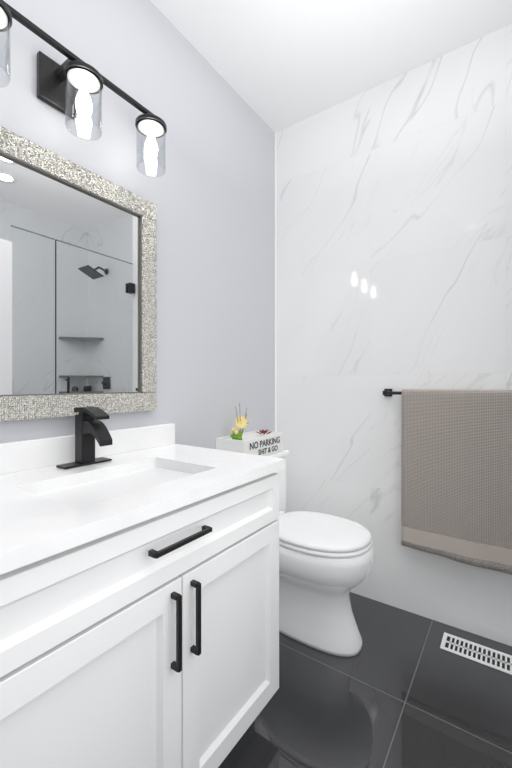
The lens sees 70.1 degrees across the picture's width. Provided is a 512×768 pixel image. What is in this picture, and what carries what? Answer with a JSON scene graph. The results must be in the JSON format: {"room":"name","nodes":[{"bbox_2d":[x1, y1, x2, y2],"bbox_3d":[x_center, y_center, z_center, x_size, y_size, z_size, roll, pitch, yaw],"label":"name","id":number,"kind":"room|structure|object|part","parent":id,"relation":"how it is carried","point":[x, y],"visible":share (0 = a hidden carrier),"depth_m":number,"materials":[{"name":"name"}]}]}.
{"room":"bathroom","nodes":[
{"label":"bathroom","id":0,"kind":"room"},
{"bbox_2d":[0,0,274,448],"bbox_3d":[-0.780,-0.215,1.099,0.100,2.730,3.000,0,0,35],"label":"wall","id":1,"kind":"structure","parent":0,"point":[210,193],"depth_m":1.65,"materials":[{"name":"grey paint"}]},
{"bbox_2d":[0,126,156,421],"bbox_3d":[-0.628,-0.314,1.199,0.029,0.842,0.738,0,0,35],"label":"mirror","id":2,"kind":"object","parent":1,"relation":"attached to","point":[78,285],"visible":0.96,"depth_m":1.21,"materials":[{"name":"mirror"}]},
{"bbox_2d":[0,0,166,176],"bbox_3d":[-0.565,-0.915,1.160,0.178,0.240,0.632,0,0,35],"label":"light","id":3,"kind":"object","parent":1,"relation":"attached to","point":[60,86],"visible":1,"depth_m":1.15,"materials":[{"name":"black metal"}]},
{"bbox_2d":[150,0,511,132],"bbox_3d":[0.316,-1.610,0.478,2.610,0.060,3.440,0,0,35],"label":"ceiling","id":4,"kind":"structure","parent":0,"point":[278,65],"depth_m":1.68,"materials":[{"name":"white paint"}]},
{"bbox_2d":[218,592,511,767],"bbox_3d":[0.316,1.180,0.478,2.610,0.060,3.440,0,0,35],"label":"floor","id":5,"kind":"structure","parent":0,"point":[401,689],"depth_m":1.30,"materials":[{"name":"tile"}]},
{"bbox_2d":[0,407,284,767],"bbox_3d":[-0.396,0.612,1.041,0.591,1.076,0.945,0,0,35],"label":"bathroom vanity","id":6,"kind":"object","parent":5,"relation":"on","point":[139,597],"visible":1,"depth_m":0.84,"materials":[{"name":"white paint"}]},
{"bbox_2d":[0,423,284,600],"bbox_3d":[-0.404,0.233,1.046,0.572,0.122,0.945,0,0,35],"label":"countertop","id":7,"kind":"structure","parent":6,"relation":"on","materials":[{"name":"stone"}]},
{"bbox_2d":[55,407,112,469],"bbox_3d":[-0.518,0.167,1.160,0.146,0.185,0.160,0,0,35],"label":"faucet","id":8,"kind":"object","parent":7,"relation":"on","point":[89,427],"depth_m":1.16,"materials":[{"name":"black metal"}]},
{"bbox_2d":[268,450,372,656],"bbox_3d":[0.195,0.760,1.759,0.721,0.780,0.450,0,0,35],"label":"toilet","id":9,"kind":"object","parent":5,"relation":"on","point":[325,563],"visible":0.62,"depth_m":1.58,"materials":[{"name":"white ceramic"}]},
{"bbox_2d":[216,403,283,455],"bbox_3d":[-0.023,0.232,1.917,0.179,0.273,0.363,0,0,35],"label":"planter","id":10,"kind":"object","parent":9,"relation":"on","point":[262,442],"visible":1,"depth_m":1.82,"materials":[{"name":"white wood"}]},
{"bbox_3d":[-0.087,0.202,1.813,0.061,0.090,0.086,0,0,35],"label":"flower","id":11,"kind":"part","parent":10,"relation":"part of","materials":[{"name":"yellow plant"}]},
{"bbox_3d":[0.272,0.682,1.705,0.520,0.050,0.386,0,0,35],"label":"seat","id":12,"kind":"part","parent":9,"relation":"part of","materials":[{"name":"white plastic"}]},
{"bbox_2d":[440,632,511,674],"bbox_3d":[0.965,1.147,1.544,0.320,0.006,0.120,0,0,35],"label":"floor vent","id":13,"kind":"object","parent":5,"relation":"in","point":[486,656],"visible":1,"depth_m":1.55,"materials":[{"name":"white metal"}]},
{"bbox_2d":[277,24,511,645],"bbox_3d":[0.752,-0.215,2.004,1.572,2.730,0.240,0,0,35],"label":"wall","id":14,"kind":"structure","parent":0,"point":[394,234],"depth_m":1.89,"materials":[{"name":"stone"}]},
{"bbox_2d":[275,132,276,431],"bbox_3d":[0.125,-0.215,2.295,0.012,2.730,0.004,0,0,35],"label":"trim","id":15,"kind":"structure","parent":14,"relation":"attached to","point":[276,282],"depth_m":2.29,"materials":[{"name":"white paint"}]},
{"bbox_2d":[383,389,511,574],"bbox_3d":[0.922,0.413,1.679,0.675,0.776,0.092,0,0,35],"label":"towel rail","id":16,"kind":"object","parent":14,"relation":"attached to","point":[456,475],"visible":1,"depth_m":1.64,"materials":[{"name":"beige fabric"}]}
]}

